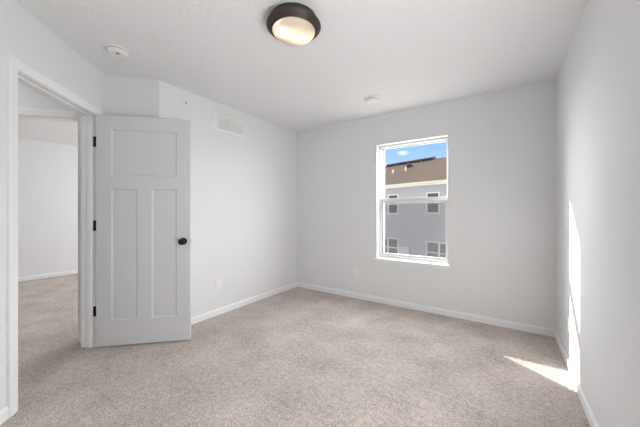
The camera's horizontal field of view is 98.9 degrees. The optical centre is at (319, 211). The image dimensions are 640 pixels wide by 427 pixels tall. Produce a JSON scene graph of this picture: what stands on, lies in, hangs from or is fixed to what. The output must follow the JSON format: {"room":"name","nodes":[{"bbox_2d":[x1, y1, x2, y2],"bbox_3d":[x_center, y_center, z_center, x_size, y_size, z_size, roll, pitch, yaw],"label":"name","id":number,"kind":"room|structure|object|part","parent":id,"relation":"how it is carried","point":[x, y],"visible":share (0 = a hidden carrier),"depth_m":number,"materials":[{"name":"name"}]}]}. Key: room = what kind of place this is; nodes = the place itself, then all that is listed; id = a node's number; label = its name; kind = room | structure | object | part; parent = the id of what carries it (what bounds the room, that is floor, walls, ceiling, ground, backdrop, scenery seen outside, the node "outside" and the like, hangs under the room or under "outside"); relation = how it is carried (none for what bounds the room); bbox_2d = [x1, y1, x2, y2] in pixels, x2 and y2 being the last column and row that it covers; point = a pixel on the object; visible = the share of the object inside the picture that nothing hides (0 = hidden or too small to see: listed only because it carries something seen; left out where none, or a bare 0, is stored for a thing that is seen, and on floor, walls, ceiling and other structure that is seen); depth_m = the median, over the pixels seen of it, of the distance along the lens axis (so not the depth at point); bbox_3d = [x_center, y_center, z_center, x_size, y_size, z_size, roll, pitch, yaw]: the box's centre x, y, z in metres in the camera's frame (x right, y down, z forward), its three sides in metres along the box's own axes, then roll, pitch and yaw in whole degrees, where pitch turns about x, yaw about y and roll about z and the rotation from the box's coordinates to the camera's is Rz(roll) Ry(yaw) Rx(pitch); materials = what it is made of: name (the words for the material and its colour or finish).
{"room":"empty bedroom","nodes":[
{"label":"empty bedroom","id":0,"kind":"room"},
{"bbox_2d":[18,137,77,276],"bbox_3d":[-4.784,-0.033,5.210,0.115,2.440,5.100,0,0,34],"label":"wall","id":1,"kind":"structure","parent":0,"point":[47,171],"depth_m":4.92,"materials":[{"name":"white paint"}]},
{"bbox_2d":[18,269,77,281],"bbox_3d":[-4.731,1.151,5.174,0.013,0.072,5.100,0,0,34],"label":"baseboard","id":2,"kind":"structure","parent":1,"relation":"attached to","point":[47,275],"depth_m":4.92,"materials":[{"name":"white paint"}]},
{"bbox_2d":[0,0,104,409],"bbox_3d":[-1.786,-0.033,1.205,0.115,2.440,2.666,0,0,-11],"label":"wall","id":3,"kind":"structure","parent":0,"point":[23,36],"depth_m":1.70,"materials":[{"name":"white paint"}]},
{"bbox_2d":[0,406,8,424],"bbox_3d":[-1.631,1.151,0.742,0.013,0.072,1.698,0,0,-11],"label":"baseboard","id":4,"kind":"structure","parent":3,"relation":"attached to","point":[4,413],"depth_m":1.55,"materials":[{"name":"white paint"}]},
{"bbox_2d":[6,54,102,417],"bbox_3d":[-1.944,0.141,2.012,0.151,2.092,0.918,0,0,-11],"label":"door frame","id":5,"kind":"structure","parent":3,"relation":"attached to","point":[17,71],"depth_m":1.72,"materials":[{"name":"white paint"}]},
{"bbox_3d":[-1.796,0.141,1.604,0.018,2.092,0.060,0,0,-11],"label":"casing","id":6,"kind":"part","parent":5,"relation":"part of","materials":[{"name":"white paint"}]},
{"bbox_3d":[-1.879,-0.875,2.025,0.018,0.060,0.918,0,0,-11],"label":"casing","id":7,"kind":"part","parent":5,"relation":"part of","materials":[{"name":"white paint"}]},
{"bbox_3d":[-2.091,0.141,2.421,0.018,2.092,0.060,0,0,-11],"label":"casing","id":8,"kind":"part","parent":5,"relation":"part of","materials":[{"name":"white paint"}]},
{"bbox_2d":[93,114,191,346],"bbox_3d":[-1.583,0.167,2.460,0.813,2.016,0.173,0,0,-11],"label":"door","id":9,"kind":"structure","parent":3,"relation":"in","point":[142,225],"depth_m":2.44,"materials":[{"name":"white paint"}]},
{"bbox_3d":[-1.243,0.272,2.467,0.057,0.057,0.063,0,0,-11],"label":"knob","id":10,"kind":"part","parent":9,"relation":"part of","materials":[{"name":"black metal"}]},
{"bbox_2d":[18,76,158,117],"bbox_3d":[-2.483,-0.033,2.486,1.908,2.440,0.115,0,0,-11],"label":"wall","id":11,"kind":"structure","parent":0,"point":[124,96],"depth_m":2.55,"materials":[{"name":"white paint"}]},
{"bbox_2d":[18,107,80,342],"bbox_3d":[-2.598,0.141,2.464,0.930,2.092,0.151,0,0,-11],"label":"door frame","id":12,"kind":"structure","parent":11,"relation":"attached to","point":[23,113],"depth_m":2.47,"materials":[{"name":"white paint"}]},
{"bbox_3d":[-2.585,-0.875,2.398,0.930,0.060,0.018,0,0,-11],"label":"casing","id":13,"kind":"part","parent":12,"relation":"part of","materials":[{"name":"white paint"}]},
{"bbox_3d":[-2.159,0.141,2.482,0.060,2.092,0.018,0,0,-11],"label":"casing","id":14,"kind":"part","parent":12,"relation":"part of","materials":[{"name":"white paint"}]},
{"bbox_2d":[159,80,296,316],"bbox_3d":[-1.001,-0.033,3.510,0.115,2.440,2.086,0,0,34],"label":"wall","id":15,"kind":"structure","parent":0,"point":[244,190],"depth_m":3.38,"materials":[{"name":"white paint"}]},
{"bbox_2d":[181,100,189,107],"bbox_3d":[-1.367,-1.111,2.809,0.060,0.080,0.080,0,0,34],"label":"sprinkler","id":16,"kind":"object","parent":15,"relation":"attached to","point":[185,103],"visible":1,"depth_m":2.81,"materials":[{"name":"white plastic"}]},
{"bbox_2d":[216,279,220,289],"bbox_3d":[-1.167,0.839,3.152,0.008,0.115,0.070,0,0,34],"label":"wall outlet","id":17,"kind":"object","parent":15,"relation":"attached to","point":[218,282],"visible":1,"depth_m":3.15,"materials":[{"name":"white plastic"}]},
{"bbox_2d":[215,112,243,137],"bbox_3d":[-1.074,-1.032,3.291,0.011,0.205,0.420,0,0,34],"label":"air vent","id":18,"kind":"object","parent":15,"relation":"in","point":[223,123],"visible":1,"depth_m":3.27,"materials":[{"name":"white plastic"}]},
{"bbox_2d":[191,282,296,324],"bbox_3d":[-0.948,1.151,3.474,0.013,0.072,2.086,0,0,34],"label":"baseboard","id":19,"kind":"structure","parent":15,"relation":"attached to","point":[210,314],"depth_m":3.38,"materials":[{"name":"white paint"}]},
{"bbox_2d":[0,273,589,426],"bbox_3d":[-1.738,1.257,3.159,7.457,0.140,5.330,0,0,34],"label":"floor","id":20,"kind":"structure","parent":0,"point":[297,356],"depth_m":2.01,"materials":[{"name":"carpet"}]},
{"bbox_2d":[15,0,586,145],"bbox_3d":[-1.738,-1.323,3.159,7.457,0.140,5.330,0,0,34],"label":"ceiling","id":21,"kind":"structure","parent":0,"point":[409,54],"depth_m":2.11,"materials":[{"name":"white paint"}]},
{"bbox_2d":[105,44,128,57],"bbox_3d":[-1.567,-1.230,2.119,0.146,0.046,0.146,0,0,34],"label":"smoke detector","id":22,"kind":"object","parent":21,"relation":"attached to","point":[118,51],"visible":1,"depth_m":2.09,"materials":[{"name":"white plastic"}]},
{"bbox_2d":[266,2,320,45],"bbox_3d":[-0.171,-1.189,1.789,0.354,0.126,0.354,0,0,34],"label":"ceiling light","id":23,"kind":"object","parent":21,"relation":"attached to","point":[290,23],"visible":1,"depth_m":1.70,"materials":[{"name":"brown metal"}]},
{"bbox_2d":[363,95,379,103],"bbox_3d":[0.572,-1.233,3.039,0.188,0.040,0.188,0,0,34],"label":"ceiling detector","id":24,"kind":"object","parent":21,"relation":"attached to","point":[371,99],"visible":1,"depth_m":3.00,"materials":[{"name":"white plastic"}]},
{"bbox_2d":[297,79,555,328],"bbox_3d":[1.004,-0.033,3.574,3.370,2.440,0.260,0,0,34],"label":"wall","id":25,"kind":"structure","parent":0,"point":[502,143],"depth_m":3.04,"materials":[{"name":"white paint"}]},
{"bbox_2d":[354,267,357,275],"bbox_3d":[0.492,0.825,3.758,0.070,0.115,0.008,0,0,34],"label":"wall outlet","id":26,"kind":"object","parent":25,"relation":"attached to","point":[355,268],"visible":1,"depth_m":3.76,"materials":[{"name":"white plastic"}]},
{"bbox_2d":[374,134,450,269],"bbox_3d":[1.159,-0.114,3.443,0.925,1.543,0.266,0,0,34],"label":"window","id":27,"kind":"structure","parent":25,"relation":"in","point":[410,229],"depth_m":3.51,"materials":[{"name":"white plastic"}]},
{"bbox_3d":[1.216,0.220,3.527,0.821,0.720,0.008,0,0,34],"label":"screen frame","id":28,"kind":"part","parent":27,"relation":"part of","materials":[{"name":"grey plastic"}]},
{"bbox_3d":[1.180,0.202,3.474,0.821,0.756,0.030,0,0,34],"label":"sash","id":29,"kind":"part","parent":27,"relation":"part of","materials":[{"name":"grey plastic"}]},
{"bbox_3d":[1.200,-0.482,3.503,0.821,0.745,0.030,0,0,34],"label":"sash","id":30,"kind":"part","parent":27,"relation":"part of","materials":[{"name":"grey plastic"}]},
{"bbox_2d":[297,282,555,336],"bbox_3d":[0.928,1.151,3.461,3.140,0.072,0.013,0,0,34],"label":"baseboard","id":31,"kind":"structure","parent":25,"relation":"attached to","point":[461,315],"depth_m":3.14,"materials":[{"name":"white paint"}]},
{"bbox_2d":[556,0,639,426],"bbox_3d":[1.082,-0.033,0.776,0.115,2.440,4.296,0,0,34],"label":"wall","id":32,"kind":"structure","parent":0,"point":[598,79],"depth_m":1.39,"materials":[{"name":"white paint"}]},
{"bbox_2d":[567,315,569,332],"bbox_3d":[1.891,0.859,2.088,0.008,0.115,0.070,0,0,34],"label":"wall outlet","id":33,"kind":"object","parent":32,"relation":"attached to","point":[568,318],"visible":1,"depth_m":2.07,"materials":[{"name":"white plastic"}]},
{"bbox_2d":[555,330,598,426],"bbox_3d":[1.029,1.151,0.812,0.013,0.072,4.296,0,0,34],"label":"baseboard","id":34,"kind":"structure","parent":32,"relation":"attached to","point":[590,416],"depth_m":1.78,"materials":[{"name":"white paint"}]},
{"label":"outside","id":35,"kind":"structure","parent":0,"visible":0},
{"bbox_3d":[26.359,4.487,39.152,120.000,0.200,85.604,0,0,34],"label":"ground","id":36,"kind":"structure","parent":35,"visible":0},
{"bbox_2d":[385,156,446,197],"bbox_3d":[11.144,-0.338,24.035,10.940,9.450,24.600,0,0,-38],"label":"apartment building","id":37,"kind":"structure","parent":36,"relation":"on","point":[424,177],"depth_m":22.00,"materials":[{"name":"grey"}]},
{"bbox_2d":[387,162,396,166],"bbox_3d":[7.584,-4.878,28.671,0.500,0.371,1.150,0,0,-38],"label":"solar panel","id":38,"kind":"object","parent":37,"relation":"attached to","point":[391,164],"depth_m":28.43,"materials":[{"name":"black"}]},
{"bbox_2d":[397,160,408,164],"bbox_3d":[8.425,-4.878,27.603,0.500,0.371,1.150,0,0,-38],"label":"solar panel","id":39,"kind":"object","parent":37,"relation":"attached to","point":[403,162],"depth_m":27.37,"materials":[{"name":"black"}]},
{"bbox_2d":[409,158,421,163],"bbox_3d":[9.267,-4.878,26.534,0.500,0.371,1.150,0,0,-38],"label":"solar panel","id":40,"kind":"object","parent":37,"relation":"attached to","point":[415,160],"depth_m":26.31,"materials":[{"name":"black"}]},
{"bbox_2d":[422,156,435,160],"bbox_3d":[10.108,-4.878,25.465,0.500,0.371,1.150,0,0,-38],"label":"solar panel","id":41,"kind":"object","parent":37,"relation":"attached to","point":[433,157],"depth_m":25.19,"materials":[{"name":"black"}]},
{"bbox_3d":[8.173,-0.623,19.826,0.008,1.440,0.900,0,0,-38],"label":"pane","id":42,"kind":"part","parent":37,"relation":"part of","materials":[{"name":"clear glass"}]}
]}

